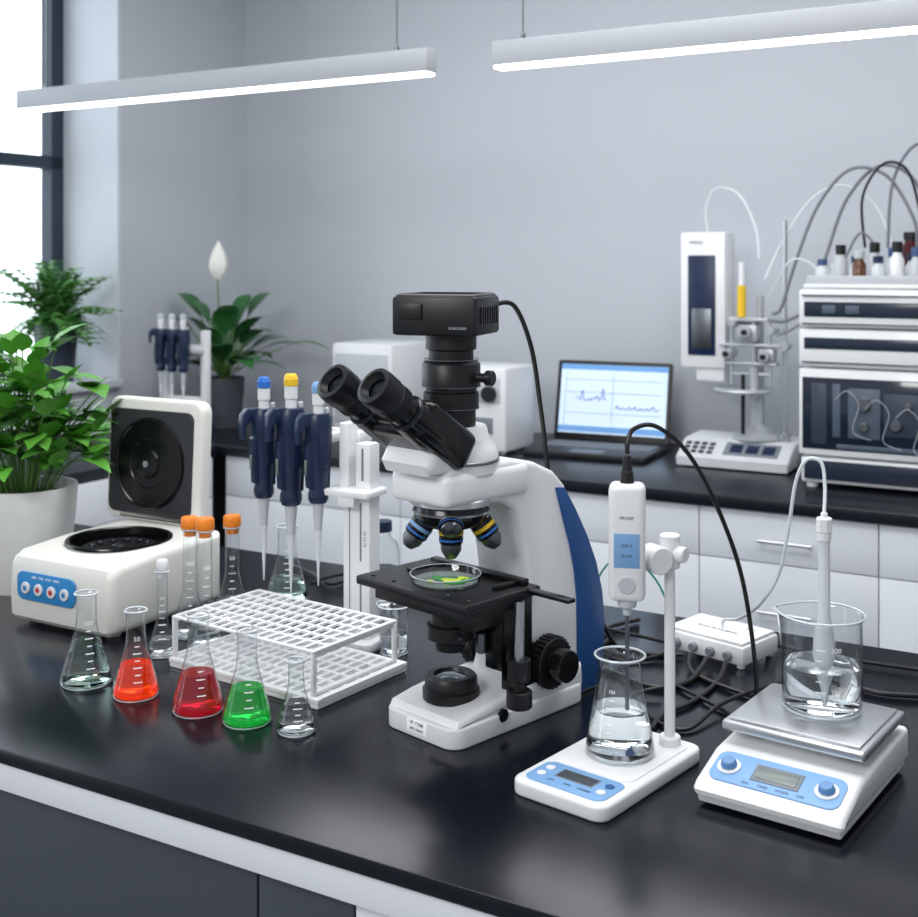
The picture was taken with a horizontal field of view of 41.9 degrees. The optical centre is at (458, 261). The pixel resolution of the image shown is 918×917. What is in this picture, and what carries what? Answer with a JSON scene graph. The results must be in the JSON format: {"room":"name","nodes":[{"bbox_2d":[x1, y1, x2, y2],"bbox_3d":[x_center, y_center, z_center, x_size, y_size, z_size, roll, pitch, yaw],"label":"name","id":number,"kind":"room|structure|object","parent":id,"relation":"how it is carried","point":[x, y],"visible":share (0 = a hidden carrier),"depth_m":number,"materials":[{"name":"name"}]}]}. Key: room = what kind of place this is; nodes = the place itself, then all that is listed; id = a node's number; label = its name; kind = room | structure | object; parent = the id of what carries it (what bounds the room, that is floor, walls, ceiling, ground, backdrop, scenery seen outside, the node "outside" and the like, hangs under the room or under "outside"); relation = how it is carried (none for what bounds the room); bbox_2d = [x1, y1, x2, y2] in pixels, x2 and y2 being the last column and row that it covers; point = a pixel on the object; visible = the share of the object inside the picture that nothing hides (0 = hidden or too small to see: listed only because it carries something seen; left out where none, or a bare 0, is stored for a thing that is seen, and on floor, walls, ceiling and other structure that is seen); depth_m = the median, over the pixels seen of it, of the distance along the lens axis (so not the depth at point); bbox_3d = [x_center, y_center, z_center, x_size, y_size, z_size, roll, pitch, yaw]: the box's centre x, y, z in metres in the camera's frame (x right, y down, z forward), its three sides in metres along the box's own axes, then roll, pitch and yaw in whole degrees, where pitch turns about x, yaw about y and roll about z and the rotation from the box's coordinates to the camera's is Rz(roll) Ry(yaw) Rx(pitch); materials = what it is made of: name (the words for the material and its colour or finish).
{"room":"laboratory","nodes":[
{"label":"laboratory","id":0,"kind":"room"},
{"bbox_2d":[4,0,245,546],"bbox_3d":[-2.071,0.050,3.159,0.350,2.900,4.200,0,0,30],"label":"wall","id":1,"kind":"structure","parent":0,"point":[183,161],"depth_m":4.54,"materials":[{"name":"paint"}]},
{"bbox_2d":[0,0,63,380],"bbox_3d":[-2.156,-0.403,3.266,0.055,1.635,2.701,0,0,30],"label":"window","id":2,"kind":"structure","parent":1,"relation":"in","point":[50,161],"depth_m":4.39,"materials":[{"name":"paint"}]},
{"bbox_2d":[0,376,122,398],"bbox_3d":[-2.003,0.430,3.178,0.310,0.030,2.701,0,0,30],"label":"trim","id":3,"kind":"structure","parent":1,"relation":"attached to","point":[112,382],"depth_m":4.20,"materials":[{"name":"paint"}]},
{"bbox_2d":[0,260,122,381],"bbox_3d":[-1.397,0.204,4.167,0.443,0.421,0.322,0,0,9],"label":"potted palm","id":4,"kind":"object","parent":3,"relation":"on","point":[53,317],"visible":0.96,"depth_m":4.13,"materials":[{"name":"plant"}]},
{"bbox_2d":[33,324,77,381],"bbox_3d":[-1.405,0.315,4.180,0.150,0.200,0.150,0,0,0],"label":"pot","id":5,"kind":"object","parent":4,"relation":"on","point":[65,355],"depth_m":4.12,"materials":[{"name":"grey ceramic"}]},
{"bbox_2d":[64,0,119,377],"bbox_3d":[-1.337,-0.403,4.360,0.280,1.635,0.012,0,0,30],"label":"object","id":6,"kind":"structure","parent":1,"relation":"attached to","point":[91,27],"depth_m":4.34,"materials":[{"name":"paint"}]},
{"bbox_2d":[246,0,917,442],"bbox_3d":[1.520,0.050,3.580,6.148,2.900,0.120,0,0,30],"label":"wall","id":7,"kind":"structure","parent":0,"point":[566,194],"depth_m":4.20,"materials":[{"name":"paint"}]},
{"bbox_3d":[0.620,-1.450,2.021,6.148,0.100,3.720,0,0,30],"label":"ceiling","id":8,"kind":"structure","parent":0,"visible":0},
{"bbox_2d":[16,0,436,112],"bbox_3d":[-0.692,-0.926,3.261,1.445,0.948,0.051,0,0,30],"label":"pendant lamp","id":9,"kind":"object","parent":8,"relation":"hanging from","point":[397,64],"visible":1,"depth_m":3.17,"materials":[{"name":"metal"}]},
{"bbox_2d":[18,71,434,112],"bbox_3d":[-0.692,-0.457,3.261,1.439,0.010,0.042,0,0,30],"label":"diffuser","id":10,"kind":"object","parent":9,"relation":"attached to","point":[329,78],"depth_m":3.21,"materials":[{"name":"white plastic"}]},
{"bbox_2d":[492,0,917,70],"bbox_3d":[0.738,-0.926,2.447,1.500,0.948,0.051,0,0,30],"label":"pendant lamp","id":11,"kind":"object","parent":8,"relation":"hanging from","point":[887,17],"visible":1,"depth_m":2.54,"materials":[{"name":"metal"}]},
{"bbox_2d":[494,26,917,70],"bbox_3d":[0.738,-0.457,2.447,1.494,0.010,0.042,0,0,30],"label":"diffuser","id":12,"kind":"object","parent":11,"relation":"attached to","point":[808,34],"depth_m":2.56,"materials":[{"name":"white plastic"}]},
{"bbox_3d":[0.194,1.550,1.285,6.148,0.100,5.420,0,0,30],"label":"floor","id":13,"kind":"structure","parent":0,"visible":0},
{"bbox_2d":[0,790,258,916],"bbox_3d":[-0.342,1.077,1.855,0.751,0.843,0.815,0,0,30],"label":"base cabinet","id":14,"kind":"object","parent":13,"relation":"on","point":[55,862],"visible":0.03,"depth_m":1.44,"materials":[{"name":"grey laminate"}]},
{"bbox_2d":[75,457,211,526],"bbox_3d":[-1.249,1.067,3.642,0.515,0.865,0.898,0,0,30],"label":"base cabinet","id":15,"kind":"object","parent":13,"relation":"on","point":[92,496],"visible":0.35,"depth_m":3.47,"materials":[{"name":"white laminate"}]},
{"bbox_2d":[0,434,216,482],"bbox_3d":[-1.480,0.616,3.285,0.548,0.032,1.809,0,0,30],"label":"countertop","id":16,"kind":"structure","parent":15,"relation":"on","point":[82,471],"depth_m":3.49,"materials":[{"name":"black stone"}]},
{"bbox_2d":[163,330,210,406],"bbox_3d":[-0.940,0.415,4.050,0.192,0.370,0.120,0,0,30],"label":"stand","id":17,"kind":"object","parent":16,"relation":"on","point":[203,350],"visible":0.28,"depth_m":4.03,"materials":[{"name":"white plastic"}]},
{"bbox_2d":[148,314,166,397],"bbox_3d":[-1.014,0.337,4.044,0.066,0.326,0.046,0,0,-30],"label":"micropipette","id":18,"kind":"object","parent":17,"relation":"hanging from","point":[159,348],"visible":0.86,"depth_m":4.03,"materials":[{"name":"blue plastic"}]},
{"bbox_2d":[159,314,177,398],"bbox_3d":[-0.971,0.337,4.019,0.066,0.326,0.046,0,0,-30],"label":"micropipette","id":19,"kind":"object","parent":17,"relation":"hanging from","point":[170,349],"visible":0.85,"depth_m":4.01,"materials":[{"name":"blue plastic"}]},
{"bbox_2d":[170,314,189,399],"bbox_3d":[-0.928,0.337,3.994,0.066,0.326,0.046,0,0,-30],"label":"micropipette","id":20,"kind":"object","parent":17,"relation":"hanging from","point":[183,334],"visible":0.98,"depth_m":3.98,"materials":[{"name":"blue plastic"}]},
{"bbox_2d":[259,874,355,916],"bbox_3d":[0.039,1.077,1.635,0.128,0.843,0.815,0,0,30],"label":"base cabinet","id":21,"kind":"object","parent":13,"relation":"on","point":[277,898],"visible":0.02,"depth_m":1.29,"materials":[{"name":"grey laminate"}]},
{"bbox_2d":[226,456,400,565],"bbox_3d":[-0.292,1.067,4.074,0.679,0.865,0.715,0,0,30],"label":"base cabinet","id":22,"kind":"object","parent":13,"relation":"on","point":[240,497],"visible":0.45,"depth_m":3.78,"materials":[{"name":"white laminate"}]},
{"bbox_2d":[356,906,389,916],"bbox_3d":[0.314,1.077,1.463,0.518,0.843,0.838,0,0,30],"label":"base cabinet","id":23,"kind":"object","parent":13,"relation":"on","point":[360,911],"visible":0.02,"depth_m":1.24,"materials":[{"name":"white laminate"}]},
{"bbox_2d":[401,491,700,617],"bbox_3d":[0.404,1.067,3.673,0.926,0.865,0.715,0,0,30],"label":"base cabinet","id":24,"kind":"object","parent":13,"relation":"on","point":[682,519],"visible":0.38,"depth_m":3.20,"materials":[{"name":"white laminate"}]},
{"bbox_2d":[108,410,917,527],"bbox_3d":[0.707,0.616,3.523,4.098,0.032,0.790,0,0,30],"label":"countertop","id":25,"kind":"structure","parent":24,"relation":"on","point":[665,480],"depth_m":3.21,"materials":[{"name":"black stone"}]},
{"bbox_2d":[164,240,329,428],"bbox_3d":[-0.787,0.260,4.387,0.619,0.680,0.484,0,0,-13],"label":"peace lily","id":26,"kind":"object","parent":25,"relation":"on","point":[227,390],"visible":0.81,"depth_m":4.34,"materials":[{"name":"plant"}]},
{"bbox_2d":[209,240,227,279],"bbox_3d":[-0.878,-0.007,4.363,0.068,0.145,0.044,0,0,0],"label":"flower","id":27,"kind":"object","parent":26,"relation":"on","point":[218,262],"depth_m":4.35,"materials":[{"name":"white plant"}]},
{"bbox_2d":[211,375,244,428],"bbox_3d":[-0.858,0.510,4.380,0.150,0.180,0.150,0,0,0],"label":"pot","id":28,"kind":"object","parent":26,"relation":"on","point":[227,391],"depth_m":4.32,"materials":[{"name":"grey ceramic"}]},
{"bbox_2d":[333,339,428,428],"bbox_3d":[-0.271,0.440,4.219,0.250,0.320,0.263,0,0,30],"label":"box","id":29,"kind":"object","parent":25,"relation":"on","point":[404,359],"visible":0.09,"depth_m":4.13,"materials":[{"name":"white plastic"}]},
{"bbox_2d":[476,362,532,454],"bbox_3d":[0.107,0.465,3.832,0.190,0.271,0.218,0,0,30],"label":"instrument","id":30,"kind":"object","parent":25,"relation":"on","point":[506,406],"visible":0.51,"depth_m":3.75,"materials":[{"name":"white plastic"}]},
{"bbox_2d":[523,360,673,463],"bbox_3d":[0.444,0.463,3.789,0.388,0.273,0.337,0,0,25],"label":"laptop","id":31,"kind":"object","parent":25,"relation":"on","point":[598,403],"visible":0.98,"depth_m":3.89,"materials":[{"name":"black plastic"}]},
{"bbox_2d":[676,221,804,473],"bbox_3d":[0.827,0.237,3.557,0.355,0.715,0.232,0,0,30],"label":"titrator","id":32,"kind":"object","parent":25,"relation":"on","point":[708,321],"visible":0.99,"depth_m":3.56,"materials":[{"name":"grey plastic"}]},
{"bbox_2d":[692,308,710,348],"bbox_3d":[0.728,0.200,3.604,0.060,0.120,0.002,0,0,30],"label":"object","id":33,"kind":"structure","parent":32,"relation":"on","point":[701,317],"depth_m":3.60,"materials":[{"name":"metal"}]},
{"bbox_2d":[705,187,759,258],"bbox_3d":[0.814,-0.117,3.566,0.184,0.216,0.020,0,0,43],"label":"tubing","id":34,"kind":"object","parent":32,"relation":"attached to","point":[727,188],"visible":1,"depth_m":3.56,"materials":[{"name":"plastic"}]},
{"bbox_2d":[769,258,830,296],"bbox_3d":[0.977,0.045,3.409,0.212,0.113,0.031,0,0,35],"label":"tubing","id":35,"kind":"object","parent":32,"relation":"attached to","point":[789,261],"visible":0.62,"depth_m":3.42,"materials":[{"name":"plastic"}]},
{"bbox_2d":[764,184,891,278],"bbox_3d":[1.063,-0.086,3.456,0.363,0.274,0.019,0,0,27],"label":"tubing","id":36,"kind":"object","parent":32,"relation":"attached to","point":[857,190],"visible":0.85,"depth_m":3.47,"materials":[{"name":"plastic"}]},
{"bbox_2d":[769,163,917,322],"bbox_3d":[1.109,-0.049,3.392,0.463,0.455,0.028,0,0,30],"label":"tubing","id":37,"kind":"object","parent":32,"relation":"attached to","point":[868,172],"visible":0.72,"depth_m":3.40,"materials":[{"name":"grey plastic"}]},
{"bbox_2d":[771,166,917,314],"bbox_3d":[1.084,-0.058,3.385,0.400,0.425,0.021,0,0,26],"label":"tubing","id":38,"kind":"object","parent":32,"relation":"attached to","point":[843,173],"visible":0.98,"depth_m":3.40,"materials":[{"name":"grey plastic"}]},
{"bbox_2d":[799,275,917,490],"bbox_3d":[1.270,0.318,3.234,0.600,0.564,0.463,0,0,30],"label":"chromatograph","id":39,"kind":"object","parent":25,"relation":"on","point":[858,344],"visible":0.98,"depth_m":3.12,"materials":[{"name":"white plastic"}]},
{"bbox_2d":[815,259,828,275],"bbox_3d":[0.977,0.025,3.226,0.036,0.066,0.036,0,0,0],"label":"bottle","id":40,"kind":"object","parent":39,"relation":"on","point":[822,269],"visible":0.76,"depth_m":3.21,"materials":[{"name":"white plastic"}]},
{"bbox_2d":[776,232,873,336],"bbox_3d":[1.029,0.065,3.362,0.277,0.297,0.013,0,0,26],"label":"tubing","id":41,"kind":"object","parent":39,"relation":"attached to","point":[859,233],"visible":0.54,"depth_m":3.33,"materials":[{"name":"grey plastic"}]},
{"bbox_2d":[834,245,847,275],"bbox_3d":[1.018,0.006,3.202,0.036,0.104,0.036,0,0,0],"label":"bottle","id":42,"kind":"object","parent":39,"relation":"on","point":[840,262],"visible":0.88,"depth_m":3.19,"materials":[{"name":"grey plastic"}]},
{"bbox_2d":[852,250,865,275],"bbox_3d":[1.060,0.014,3.178,0.036,0.089,0.036,0,0,0],"label":"bottle","id":43,"kind":"object","parent":39,"relation":"on","point":[859,266],"visible":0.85,"depth_m":3.17,"materials":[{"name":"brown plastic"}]},
{"bbox_2d":[807,275,917,284],"bbox_3d":[1.221,0.047,3.148,0.566,0.022,0.186,0,0,30],"label":"tray","id":44,"kind":"object","parent":39,"relation":"on","point":[811,279],"depth_m":3.14,"materials":[{"name":"grey plastic"}]},
{"bbox_2d":[868,242,879,275],"bbox_3d":[1.121,0.002,3.235,0.036,0.111,0.036,0,0,0],"label":"bottle","id":45,"kind":"object","parent":39,"relation":"on","point":[874,247],"visible":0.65,"depth_m":3.23,"materials":[{"name":"grey plastic"}]},
{"bbox_2d":[871,256,884,275],"bbox_3d":[1.101,0.021,3.154,0.036,0.074,0.036,0,0,0],"label":"bottle","id":46,"kind":"object","parent":39,"relation":"on","point":[877,269],"visible":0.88,"depth_m":3.14,"materials":[{"name":"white plastic"}]},
{"bbox_2d":[860,161,917,247],"bbox_3d":[1.196,-0.159,3.301,0.176,0.240,0.021,0,0,26],"label":"tubing","id":47,"kind":"object","parent":39,"relation":"attached to","point":[886,162],"visible":1,"depth_m":3.31,"materials":[{"name":"rubber"}]},
{"bbox_2d":[890,242,904,275],"bbox_3d":[1.143,0.002,3.130,0.036,0.111,0.036,0,0,0],"label":"bottle","id":48,"kind":"object","parent":39,"relation":"on","point":[897,262],"visible":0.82,"depth_m":3.12,"materials":[{"name":"white plastic"}]},
{"bbox_2d":[886,142,917,247],"bbox_3d":[1.273,-0.185,3.282,0.201,0.290,0.016,0,0,28],"label":"tubing","id":49,"kind":"object","parent":39,"relation":"attached to","point":[915,144],"visible":1,"depth_m":3.32,"materials":[{"name":"grey plastic"}]},
{"bbox_2d":[902,232,915,265],"bbox_3d":[1.254,-0.013,3.326,0.074,0.140,0.074,0,0,0],"label":"bottle","id":50,"kind":"object","parent":39,"relation":"on","point":[909,237],"visible":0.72,"depth_m":3.31,"materials":[{"name":"black plastic"}]},
{"bbox_2d":[909,247,917,275],"bbox_3d":[1.185,0.010,3.106,0.036,0.096,0.036,0,0,0],"label":"bottle","id":51,"kind":"object","parent":39,"relation":"on","point":[913,265],"visible":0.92,"depth_m":3.10,"materials":[{"name":"grey plastic"}]},
{"bbox_2d":[700,505,879,647],"bbox_3d":[0.994,1.067,3.318,0.449,0.865,0.738,0,0,30],"label":"base cabinet","id":52,"kind":"object","parent":13,"relation":"on","point":[758,538],"visible":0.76,"depth_m":3.02,"materials":[{"name":"laminate"}]},
{"bbox_2d":[879,524,917,653],"bbox_3d":[1.573,1.067,2.998,0.872,0.865,0.715,0,0,30],"label":"base cabinet","id":53,"kind":"object","parent":13,"relation":"on","point":[898,545],"visible":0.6,"depth_m":2.88,"materials":[{"name":"white laminate"}]},
{"bbox_3d":[-0.954,1.078,2.208,0.659,0.843,0.815,0,0,30],"label":"base cabinet","id":54,"kind":"object","parent":13,"relation":"on","visible":0},
{"bbox_2d":[0,763,495,916],"bbox_3d":[0.043,0.637,1.674,2.950,0.038,0.931,0,0,30],"label":"countertop edge","id":55,"kind":"object","parent":54,"relation":"on","point":[388,899],"visible":0.15,"depth_m":1.30,"materials":[{"name":"white laminate"}]},
{"bbox_2d":[0,524,917,916],"bbox_3d":[0.043,0.609,1.674,2.980,0.018,0.947,0,0,30],"label":"countertop","id":56,"kind":"structure","parent":55,"relation":"on","point":[361,794],"depth_m":1.37,"materials":[{"name":"black stone"}]},
{"bbox_2d":[0,323,120,595],"bbox_3d":[-0.799,0.359,2.224,0.359,0.482,0.394,0,0,0],"label":"potted plant","id":57,"kind":"object","parent":56,"relation":"on","point":[35,508],"visible":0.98,"depth_m":2.17,"materials":[{"name":"plant"}]},
{"bbox_2d":[0,475,77,595],"bbox_3d":[-0.812,0.507,2.235,0.196,0.186,0.196,0,0,0],"label":"pot","id":58,"kind":"object","parent":57,"relation":"on","point":[33,512],"depth_m":2.16,"materials":[{"name":"white ceramic"}]},
{"bbox_2d":[59,589,112,690],"bbox_3d":[-0.531,0.535,1.710,0.073,0.130,0.073,0,0,0],"label":"flask","id":59,"kind":"object","parent":56,"relation":"on","point":[86,665],"visible":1,"depth_m":1.69,"materials":[{"name":"clear glass"}]},
{"bbox_2d":[11,395,219,636],"bbox_3d":[-0.597,0.425,2.078,0.279,0.349,0.305,0,0,30],"label":"centrifuge","id":60,"kind":"object","parent":56,"relation":"on","point":[160,449],"visible":0.98,"depth_m":2.08,"materials":[{"name":"beige plastic"}]},
{"bbox_2d":[111,606,159,702],"bbox_3d":[-0.447,0.540,1.660,0.065,0.120,0.065,0,0,0],"label":"flask","id":61,"kind":"object","parent":56,"relation":"on","point":[136,679],"visible":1,"depth_m":1.64,"materials":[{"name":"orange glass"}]},
{"bbox_2d":[147,558,171,658],"bbox_3d":[-0.453,0.527,1.832,0.046,0.146,0.046,0,0,0],"label":"flask","id":62,"kind":"object","parent":56,"relation":"on","point":[160,646],"visible":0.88,"depth_m":1.82,"materials":[{"name":"clear glass"}]},
{"bbox_2d":[171,515,201,639],"bbox_3d":[-0.433,0.505,1.930,0.060,0.190,0.060,0,0,0],"label":"flask","id":63,"kind":"object","parent":56,"relation":"on","point":[187,522],"visible":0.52,"depth_m":1.92,"materials":[{"name":"clear glass"}]},
{"bbox_2d":[171,610,224,719],"bbox_3d":[-0.349,0.535,1.605,0.071,0.130,0.071,0,0,0],"label":"flask","id":64,"kind":"object","parent":56,"relation":"on","point":[198,694],"visible":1,"depth_m":1.58,"materials":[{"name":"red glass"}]},
{"bbox_2d":[186,516,222,647],"bbox_3d":[-0.397,0.500,1.875,0.058,0.200,0.058,0,0,0],"label":"flask","id":65,"kind":"object","parent":56,"relation":"on","point":[204,525],"visible":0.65,"depth_m":1.86,"materials":[{"name":"clear glass"}]},
{"bbox_2d":[214,514,250,626],"bbox_3d":[-0.378,0.511,2.000,0.064,0.178,0.064,0,0,0],"label":"flask","id":66,"kind":"object","parent":56,"relation":"on","point":[231,522],"visible":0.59,"depth_m":1.99,"materials":[{"name":"clear glass"}]},
{"bbox_2d":[221,625,272,729],"bbox_3d":[-0.277,0.539,1.566,0.066,0.122,0.066,0,0,0],"label":"flask","id":67,"kind":"object","parent":56,"relation":"on","point":[247,705],"visible":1,"depth_m":1.55,"materials":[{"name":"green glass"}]},
{"bbox_2d":[266,523,308,604],"bbox_3d":[-0.305,0.533,2.130,0.076,0.133,0.076,0,0,0],"label":"flask","id":68,"kind":"object","parent":56,"relation":"on","point":[280,583],"visible":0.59,"depth_m":2.11,"materials":[{"name":"clear glass"}]},
{"bbox_2d":[169,589,406,709],"bbox_3d":[-0.253,0.562,1.769,0.299,0.075,0.192,0,0,36],"label":"test tube rack","id":69,"kind":"object","parent":56,"relation":"on","point":[332,672],"visible":0.95,"depth_m":1.75,"materials":[{"name":"white plastic"}]},
{"bbox_2d":[172,589,396,653],"bbox_3d":[-0.258,0.526,1.771,0.285,0.004,0.180,0,0,36],"label":"shelf","id":70,"kind":"object","parent":69,"relation":"attached to","point":[245,598],"depth_m":1.76,"materials":[{"name":"white plastic"}]},
{"bbox_2d":[169,626,406,709],"bbox_3d":[-0.253,0.593,1.769,0.299,0.014,0.192,0,0,36],"label":"shelf","id":71,"kind":"object","parent":69,"relation":"attached to","point":[343,672],"depth_m":1.74,"materials":[{"name":"white plastic"}]},
{"bbox_2d":[276,656,315,737],"bbox_3d":[-0.208,0.553,1.533,0.051,0.093,0.051,0,0,0],"label":"flask","id":72,"kind":"object","parent":56,"relation":"on","point":[296,718],"visible":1,"depth_m":1.52,"materials":[{"name":"clear glass"}]},
{"bbox_2d":[293,564,343,585],"bbox_3d":[-0.167,0.596,2.220,0.426,0.007,0.081,0,0,31],"label":"power cable","id":73,"kind":"object","parent":56,"relation":"on","point":[325,582],"visible":0.37,"depth_m":2.27,"materials":[{"name":"rubber"}]},
{"bbox_2d":[277,421,386,652],"bbox_3d":[-0.231,0.426,1.925,0.254,0.348,0.086,0,0,27],"label":"stand","id":74,"kind":"object","parent":56,"relation":"on","point":[358,490],"visible":0.67,"depth_m":1.87,"materials":[{"name":"white plastic"}]},
{"bbox_2d":[238,377,276,579],"bbox_3d":[-0.321,0.347,1.919,0.066,0.326,0.046,0,0,-35],"label":"micropipette","id":75,"kind":"object","parent":74,"relation":"hanging from","point":[262,453],"visible":0.89,"depth_m":1.91,"materials":[{"name":"blue plastic"}]},
{"bbox_2d":[263,373,305,594],"bbox_3d":[-0.275,0.352,1.894,0.070,0.350,0.049,0,0,-35],"label":"micropipette","id":76,"kind":"object","parent":74,"relation":"hanging from","point":[289,456],"visible":0.94,"depth_m":1.89,"materials":[{"name":"blue plastic"}]},
{"bbox_2d":[292,381,332,585],"bbox_3d":[-0.228,0.347,1.870,0.064,0.318,0.045,0,0,-35],"label":"micropipette","id":77,"kind":"object","parent":74,"relation":"hanging from","point":[317,424],"visible":0.88,"depth_m":1.86,"materials":[{"name":"blue plastic"}]},
{"bbox_2d":[324,484,386,507],"bbox_3d":[-0.163,0.365,1.876,0.085,0.025,0.062,0,0,27],"label":"shelf","id":78,"kind":"object","parent":74,"relation":"attached to","point":[349,495],"depth_m":1.86,"materials":[{"name":"white plastic"}]},
{"bbox_2d":[380,519,399,603],"bbox_3d":[-0.135,0.528,2.120,0.060,0.143,0.060,0,0,0],"label":"glass bottle","id":79,"kind":"object","parent":56,"relation":"on","point":[385,524],"visible":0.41,"depth_m":2.11,"materials":[{"name":"clear glass"}]},
{"bbox_2d":[375,600,407,656],"bbox_3d":[-0.102,0.562,1.842,0.055,0.075,0.052,0,0,0],"label":"beaker","id":80,"kind":"object","parent":56,"relation":"on","point":[401,634],"visible":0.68,"depth_m":1.83,"materials":[{"name":"clear glass"}]},
{"bbox_2d":[317,292,604,749],"bbox_3d":[0.039,0.320,1.562,0.274,0.560,0.438,0,0,45],"label":"microscope","id":81,"kind":"object","parent":56,"relation":"on","point":[528,634],"visible":1,"depth_m":1.53,"materials":[{"name":"white plastic"}]},
{"bbox_2d":[410,563,481,590],"bbox_3d":[-0.017,0.406,1.545,0.093,0.012,0.093,0,0,0],"label":"petri dish","id":82,"kind":"object","parent":81,"relation":"on","point":[437,580],"visible":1,"depth_m":1.53,"materials":[{"name":"clear glass"}]},
{"bbox_2d":[499,300,682,656],"bbox_3d":[0.173,0.326,1.739,0.368,0.550,0.079,0,0,-37],"label":"cable","id":83,"kind":"object","parent":81,"relation":"attached to","point":[513,305],"visible":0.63,"depth_m":1.68,"materials":[{"name":"rubber"}]},
{"bbox_2d":[515,454,699,822],"bbox_3d":[0.176,0.414,1.400,0.126,0.372,0.222,0,0,40],"label":"meter","id":84,"kind":"object","parent":56,"relation":"on","point":[571,781],"visible":0.97,"depth_m":1.40,"materials":[{"name":"white plastic"}]},
{"bbox_2d":[585,645,654,764],"bbox_3d":[0.191,0.522,1.420,0.082,0.117,0.082,0,0,0],"label":"flask","id":85,"kind":"object","parent":84,"relation":"on","point":[616,732],"visible":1,"depth_m":1.39,"materials":[{"name":"clear glass"}]},
{"bbox_2d":[604,617,663,661],"bbox_3d":[0.264,0.591,1.895,0.105,0.018,0.202,0,0,-9],"label":"power cable","id":86,"kind":"object","parent":56,"relation":"on","point":[615,654],"visible":0.48,"depth_m":1.82,"materials":[{"name":"rubber"}]},
{"bbox_2d":[607,627,663,642],"bbox_3d":[0.210,0.592,1.931,0.262,0.013,0.022,0,0,29],"label":"power cable","id":87,"kind":"object","parent":56,"relation":"on","point":[609,629],"visible":0.32,"depth_m":1.89,"materials":[{"name":"rubber"}]},
{"bbox_2d":[602,638,708,689],"bbox_3d":[0.262,0.591,1.782,0.135,0.020,0.207,0,0,-44],"label":"power cable","id":88,"kind":"object","parent":56,"relation":"on","point":[703,663],"visible":0.61,"depth_m":1.72,"materials":[{"name":"rubber"}]},
{"bbox_2d":[650,660,727,731],"bbox_3d":[0.320,0.591,1.641,0.020,0.018,0.269,0,0,34],"label":"power cable","id":89,"kind":"object","parent":56,"relation":"on","point":[712,686],"visible":0.88,"depth_m":1.63,"materials":[{"name":"rubber"}]},
{"bbox_2d":[625,422,758,715],"bbox_3d":[0.312,0.395,1.537,0.138,0.409,0.302,0,0,20],"label":"cable","id":90,"kind":"object","parent":56,"relation":"on","point":[646,424],"visible":0.79,"depth_m":1.47,"materials":[{"name":"rubber"}]},
{"bbox_2d":[632,682,781,731],"bbox_3d":[0.336,0.592,1.653,0.260,0.014,0.124,0,0,-44],"label":"power cable","id":91,"kind":"object","parent":56,"relation":"on","point":[714,708],"visible":0.7,"depth_m":1.60,"materials":[{"name":"rubber"}]},
{"bbox_2d":[675,613,777,669],"bbox_3d":[0.399,0.580,1.839,0.140,0.039,0.108,0,0,45],"label":"junction box","id":92,"kind":"object","parent":56,"relation":"on","point":[702,634],"visible":0.91,"depth_m":1.81,"materials":[{"name":"white plastic"}]},
{"bbox_2d":[721,456,826,628],"bbox_3d":[0.398,0.394,1.614,0.042,0.326,0.412,0,0,-5],"label":"tubing","id":93,"kind":"object","parent":92,"relation":"attached to","point":[807,459],"visible":0.99,"depth_m":1.45,"materials":[{"name":"white plastic"}]},
{"bbox_2d":[687,652,908,731],"bbox_3d":[0.451,0.591,1.639,0.076,0.018,0.373,0,0,-40],"label":"power cable","id":94,"kind":"object","parent":56,"relation":"on","point":[690,655],"visible":0.39,"depth_m":1.70,"materials":[{"name":"rubber"}]},
{"bbox_2d":[694,683,907,839],"bbox_3d":[0.395,0.562,1.372,0.168,0.075,0.240,0,0,36],"label":"balance","id":95,"kind":"object","parent":56,"relation":"on","point":[777,764],"visible":1,"depth_m":1.32,"materials":[{"name":"white plastic"}]},
{"bbox_2d":[774,600,866,720],"bbox_3d":[0.427,0.469,1.415,0.101,0.112,0.100,0,0,0],"label":"beaker","id":96,"kind":"object","parent":95,"relation":"on","point":[808,687],"visible":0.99,"depth_m":1.38,"materials":[{"name":"clear glass"}]},
{"bbox_2d":[813,512,835,666],"bbox_3d":[0.430,0.406,1.412,0.026,0.222,0.026,0,0,0],"label":"probe","id":97,"kind":"object","parent":96,"relation":"in","point":[824,638],"visible":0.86,"depth_m":1.41,"materials":[{"name":"white plastic"}]},
{"bbox_2d":[778,644,917,671],"bbox_3d":[0.590,0.591,1.804,0.254,0.017,0.035,0,0,24],"label":"power cable","id":98,"kind":"object","parent":56,"relation":"on","point":[910,668],"visible":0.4,"depth_m":1.78,"materials":[{"name":"rubber"}]},
{"bbox_2d":[861,686,917,698],"bbox_3d":[0.592,0.596,1.681,0.299,0.007,0.058,0,0,42],"label":"power cable","id":99,"kind":"object","parent":56,"relation":"on","point":[867,690],"visible":0.36,"depth_m":1.65,"materials":[{"name":"rubber"}]},
{"label":"outside","id":100,"kind":"structure","parent":0,"visible":0},
{"bbox_2d":[0,0,40,362],"bbox_3d":[-3.756,-1.000,4.189,0.100,5.000,8.500,0,0,30],"label":"sky","id":101,"kind":"structure","parent":100,"point":[20,20],"depth_m":6.48,"materials":[{"name":"white"}]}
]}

